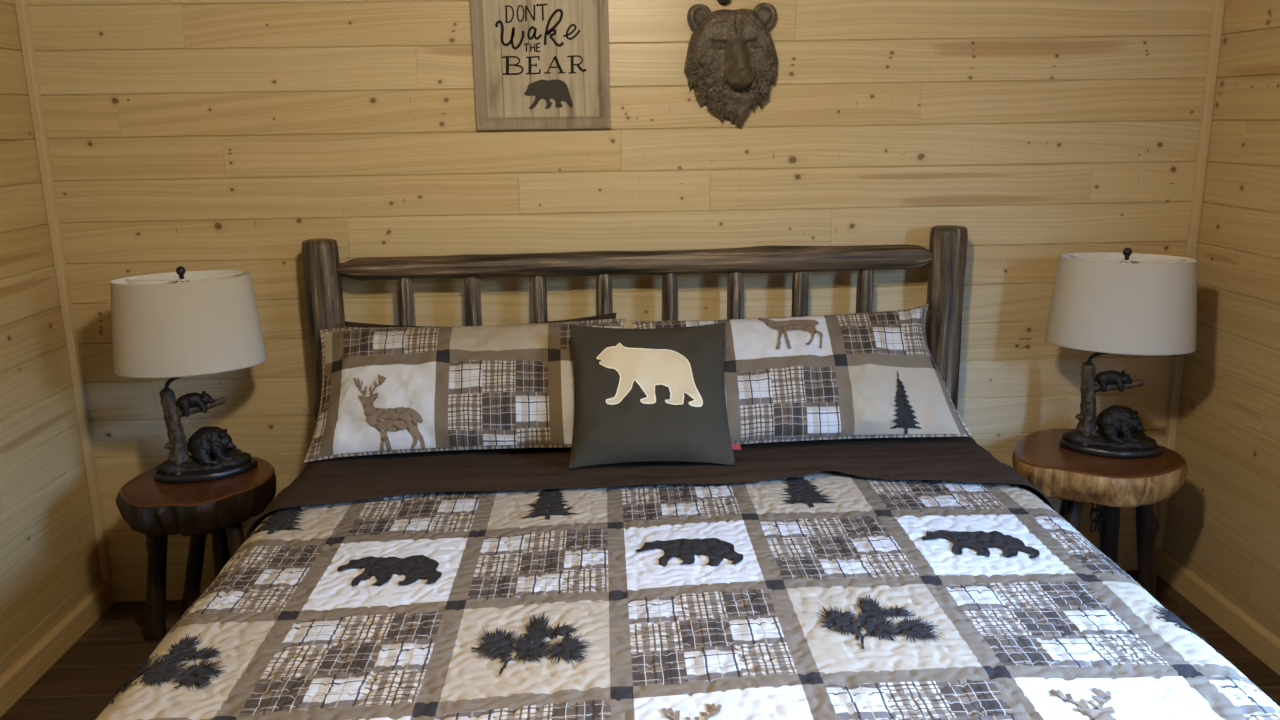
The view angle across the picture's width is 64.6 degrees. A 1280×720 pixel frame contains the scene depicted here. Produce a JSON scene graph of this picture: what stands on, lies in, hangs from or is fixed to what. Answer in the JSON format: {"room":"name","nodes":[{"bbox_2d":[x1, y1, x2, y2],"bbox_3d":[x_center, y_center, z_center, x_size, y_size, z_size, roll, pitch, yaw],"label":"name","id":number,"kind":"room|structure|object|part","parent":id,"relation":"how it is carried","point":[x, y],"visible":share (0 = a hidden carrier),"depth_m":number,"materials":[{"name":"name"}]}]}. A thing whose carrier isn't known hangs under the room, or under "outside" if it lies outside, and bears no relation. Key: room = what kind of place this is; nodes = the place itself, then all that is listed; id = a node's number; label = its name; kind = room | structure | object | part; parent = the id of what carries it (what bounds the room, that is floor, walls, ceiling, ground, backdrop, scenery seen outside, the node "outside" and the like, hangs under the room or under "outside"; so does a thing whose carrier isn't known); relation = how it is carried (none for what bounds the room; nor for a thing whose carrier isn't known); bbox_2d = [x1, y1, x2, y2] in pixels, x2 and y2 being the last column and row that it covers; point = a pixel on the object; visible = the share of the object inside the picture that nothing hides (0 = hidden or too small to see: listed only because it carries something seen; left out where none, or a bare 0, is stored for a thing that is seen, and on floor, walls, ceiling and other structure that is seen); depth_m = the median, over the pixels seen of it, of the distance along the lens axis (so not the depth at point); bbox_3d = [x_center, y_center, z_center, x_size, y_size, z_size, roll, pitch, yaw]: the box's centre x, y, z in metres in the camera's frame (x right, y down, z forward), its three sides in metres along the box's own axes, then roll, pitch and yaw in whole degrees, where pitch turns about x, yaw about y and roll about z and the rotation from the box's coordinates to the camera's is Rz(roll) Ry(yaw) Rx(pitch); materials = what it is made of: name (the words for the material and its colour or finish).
{"room":"cabin bedroom","nodes":[
{"label":"cabin bedroom","id":0,"kind":"room"},
{"bbox_2d":[0,0,102,676],"bbox_3d":[-1.832,0.329,0.569,0.090,2.440,5.600,-1,14,-2],"label":"wall","id":1,"kind":"structure","parent":0,"point":[49,557],"depth_m":3.12,"materials":[{"name":"brown wood"}]},
{"bbox_2d":[0,581,114,716],"bbox_3d":[-1.760,1.468,0.846,0.018,0.094,5.598,-1,14,-2],"label":"baseboard","id":2,"kind":"structure","parent":1,"relation":"attached to","point":[31,666],"depth_m":3.18,"materials":[{"name":"brown wood"}]},
{"bbox_2d":[26,0,1213,601],"bbox_3d":[-0.013,-0.383,3.398,3.770,2.440,0.090,-1,14,-2],"label":"wall","id":3,"kind":"structure","parent":0,"point":[193,135],"depth_m":3.29,"materials":[{"name":"brown wood"}]},
{"bbox_2d":[14,0,112,580],"bbox_3d":[-1.881,-0.370,3.267,0.026,2.346,0.026,-1,14,-2],"label":"trim","id":4,"kind":"structure","parent":3,"relation":"attached to","point":[21,8],"depth_m":3.29,"materials":[{"name":"brown wood"}]},
{"bbox_2d":[470,0,610,129],"bbox_3d":[-0.310,-0.971,3.182,0.426,0.475,0.029,-1,14,-2],"label":"wooden sign","id":5,"kind":"object","parent":3,"relation":"attached to","point":[568,93],"visible":1,"depth_m":3.19,"materials":[{"name":"brown wood"}]},
{"bbox_2d":[717,0,729,4],"bbox_3d":[0.263,-1.134,3.159,0.047,0.047,0.043,-1,14,-2],"label":"wall hook","id":6,"kind":"object","parent":3,"relation":"attached to","point":[723,2],"visible":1,"depth_m":3.15,"materials":[{"name":"black metal"}]},
{"bbox_3d":[0.263,-1.133,3.157,0.047,0.047,0.039,-1,14,-2],"label":"knob","id":7,"kind":"part","parent":6,"relation":"part of","materials":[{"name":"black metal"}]},
{"bbox_2d":[684,3,777,127],"bbox_3d":[0.292,-0.908,3.120,0.297,0.381,0.229,-1,14,-2],"label":"head sculpture","id":8,"kind":"object","parent":3,"relation":"attached to","point":[731,61],"visible":1,"depth_m":3.14,"materials":[{"name":"brown metal"}]},
{"bbox_2d":[1155,0,1225,548],"bbox_3d":[1.859,-0.459,3.393,0.026,2.346,0.026,-1,14,-2],"label":"trim","id":9,"kind":"structure","parent":3,"relation":"attached to","point":[1219,5],"depth_m":3.36,"materials":[{"name":"brown wood"}]},
{"bbox_2d":[0,570,1279,719],"bbox_3d":[0.115,1.518,0.932,3.970,0.100,5.800,-1,14,-2],"label":"floor","id":10,"kind":"structure","parent":0,"point":[83,681],"depth_m":3.17,"materials":[{"name":"brown wood"}]},
{"bbox_2d":[116,456,275,640],"bbox_3d":[-1.381,0.650,3.197,0.497,0.581,0.465,-1,14,-2],"label":"nightstand","id":11,"kind":"object","parent":10,"relation":"on","point":[157,510],"visible":0.69,"depth_m":3.06,"materials":[{"name":"brown wood"}]},
{"bbox_3d":[-1.558,0.683,3.257,0.156,0.492,0.063,6,15,25],"label":"leg","id":12,"kind":"part","parent":11,"relation":"part of","materials":[{"name":"brown wood"}]},
{"bbox_2d":[110,266,266,482],"bbox_3d":[-1.371,0.036,3.106,0.440,0.653,0.302,-6,14,-18],"label":"table lamp","id":13,"kind":"object","parent":11,"relation":"on","point":[180,323],"visible":1,"depth_m":3.00,"materials":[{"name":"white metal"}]},
{"bbox_3d":[-1.409,0.059,3.097,0.093,0.091,0.012,-6,14,-18],"label":"stem","id":14,"kind":"part","parent":13,"relation":"part of","materials":[{"name":"black metal"}]},
{"bbox_3d":[-1.373,-0.116,3.069,0.432,0.273,0.290,-6,14,-18],"label":"lamp shade","id":15,"kind":"part","parent":13,"relation":"part of","materials":[{"name":"fabric"}]},
{"bbox_3d":[-1.470,0.660,3.348,0.179,0.494,0.051,3,14,16],"label":"leg","id":16,"kind":"part","parent":11,"relation":"part of","materials":[{"name":"brown wood"}]},
{"bbox_3d":[-1.355,0.671,3.292,0.058,0.491,0.139,-11,17,-36],"label":"leg","id":17,"kind":"part","parent":11,"relation":"part of","materials":[{"name":"brown wood"}]},
{"bbox_3d":[-1.215,0.712,3.114,0.110,0.488,0.053,9,17,37],"label":"leg","id":18,"kind":"part","parent":11,"relation":"part of","materials":[{"name":"brown wood"}]},
{"bbox_2d":[302,225,967,421],"bbox_3d":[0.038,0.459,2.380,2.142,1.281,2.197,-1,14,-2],"label":"headboard","id":19,"kind":"object","parent":10,"relation":"on","point":[946,255],"visible":0.25,"depth_m":3.24,"materials":[{"name":"brown wood"}]},
{"bbox_3d":[-1.009,0.241,3.356,0.124,1.278,0.118,-1,14,-2],"label":"post","id":20,"kind":"part","parent":19,"relation":"part of","materials":[{"name":"wood"}]},
{"bbox_3d":[-0.002,-0.317,3.263,1.960,0.089,0.084,-1,14,-2],"label":"rail","id":21,"kind":"part","parent":19,"relation":"part of","materials":[{"name":"wood"}]},
{"bbox_3d":[1.006,0.192,3.422,0.126,1.281,0.120,-1,14,-2],"label":"post","id":22,"kind":"part","parent":19,"relation":"part of","materials":[{"name":"wood"}]},
{"bbox_2d":[1012,428,1187,598],"bbox_3d":[1.477,0.575,3.317,0.509,0.578,0.485,7,16,29],"label":"nightstand","id":23,"kind":"object","parent":10,"relation":"on","point":[1076,478],"visible":0.69,"depth_m":3.15,"materials":[{"name":"brown wood"}]},
{"bbox_3d":[1.427,0.597,3.420,0.040,0.485,0.084,-13,18,-40],"label":"leg","id":24,"kind":"part","parent":23,"relation":"part of","materials":[{"name":"brown wood"}]},
{"bbox_3d":[1.366,0.639,3.250,0.098,0.486,0.052,-8,15,-27],"label":"leg","id":25,"kind":"part","parent":23,"relation":"part of","materials":[{"name":"brown wood"}]},
{"bbox_2d":[1090,504,1104,531],"bbox_3d":[1.504,0.478,3.321,0.051,0.188,0.028,1,14,8],"label":"electrical outlet","id":26,"kind":"object","parent":23,"relation":"hanging from","point":[1096,509],"visible":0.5,"depth_m":3.33,"materials":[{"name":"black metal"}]},
{"bbox_3d":[1.596,0.590,3.439,0.115,0.488,0.064,-8,15,-28],"label":"leg","id":27,"kind":"part","parent":23,"relation":"part of","materials":[{"name":"brown wood"}]},
{"bbox_2d":[1045,247,1197,458],"bbox_3d":[1.507,-0.030,3.192,0.440,0.653,0.302,5,15,22],"label":"table lamp","id":28,"kind":"object","parent":23,"relation":"on","point":[1127,302],"visible":1,"depth_m":3.09,"materials":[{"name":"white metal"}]},
{"bbox_3d":[1.470,-0.014,3.212,0.093,0.091,0.012,5,15,22],"label":"stem","id":29,"kind":"part","parent":28,"relation":"part of","materials":[{"name":"black metal"}]},
{"bbox_3d":[1.504,-0.182,3.156,0.432,0.273,0.290,5,15,22],"label":"lamp shade","id":30,"kind":"part","parent":28,"relation":"part of","materials":[{"name":"fabric"}]},
{"bbox_3d":[1.671,0.612,3.341,0.119,0.489,0.063,-1,14,-2],"label":"leg","id":31,"kind":"part","parent":23,"relation":"part of","materials":[{"name":"brown wood"}]},
{"bbox_2d":[1163,0,1279,638],"bbox_3d":[2.024,0.237,0.699,0.090,2.440,5.600,-1,14,-2],"label":"wall","id":32,"kind":"structure","parent":0,"point":[1223,522],"depth_m":3.18,"materials":[{"name":"brown wood"}]},
{"bbox_2d":[1155,548,1279,675],"bbox_3d":[1.988,1.379,0.972,0.018,0.094,5.598,-1,14,-2],"label":"baseboard","id":33,"kind":"structure","parent":32,"relation":"attached to","point":[1247,631],"depth_m":3.29,"materials":[{"name":"brown wood"}]},
{"bbox_3d":[0.054,0.587,2.383,1.920,0.257,1.980,-1,14,-2],"label":"mattress","id":34,"kind":"object","parent":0,"visible":0},
{"bbox_2d":[244,436,1054,541],"bbox_3d":[0.035,0.463,2.998,2.207,0.401,0.761,-1,14,-2],"label":"sheet","id":35,"kind":"object","parent":34,"relation":"on","point":[955,458],"visible":0.41,"depth_m":2.84,"materials":[{"name":"brown fabric"}]},
{"bbox_2d":[304,318,624,461],"bbox_3d":[-0.515,0.086,3.082,0.973,0.350,0.324,-1,14,-2],"label":"quilted sham","id":36,"kind":"object","parent":35,"relation":"on","point":[386,390],"visible":0.92,"depth_m":3.00,"materials":[{"name":"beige fabric"}]},
{"bbox_2d":[345,313,615,327],"bbox_3d":[-0.500,0.034,3.255,0.864,0.361,0.042,-1,14,-2],"label":"bed pillow","id":37,"kind":"object","parent":35,"relation":"on","point":[611,315],"visible":0.02,"depth_m":3.23,"materials":[{"name":"beige fabric"}]},
{"bbox_2d":[569,322,740,467],"bbox_3d":[0.035,0.096,2.920,0.485,0.356,0.284,-1,14,-2],"label":"throw pillow","id":38,"kind":"object","parent":35,"relation":"on","point":[655,394],"visible":1,"depth_m":2.87,"materials":[{"name":"grey fabric"}]},
{"bbox_2d":[632,304,972,443],"bbox_3d":[0.485,0.051,3.097,1.008,0.377,0.307,-1,14,-2],"label":"quilted sham","id":39,"kind":"object","parent":35,"relation":"on","point":[870,374],"visible":0.82,"depth_m":3.03,"materials":[{"name":"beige fabric"}]},
{"bbox_2d":[96,471,1279,719],"bbox_3d":[0.070,0.802,2.123,2.196,0.612,1.617,-1,14,-2],"label":"patchwork quilt","id":40,"kind":"object","parent":34,"relation":"on","point":[824,595],"visible":0.98,"depth_m":2.02,"materials":[{"name":"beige fabric"}]}
]}

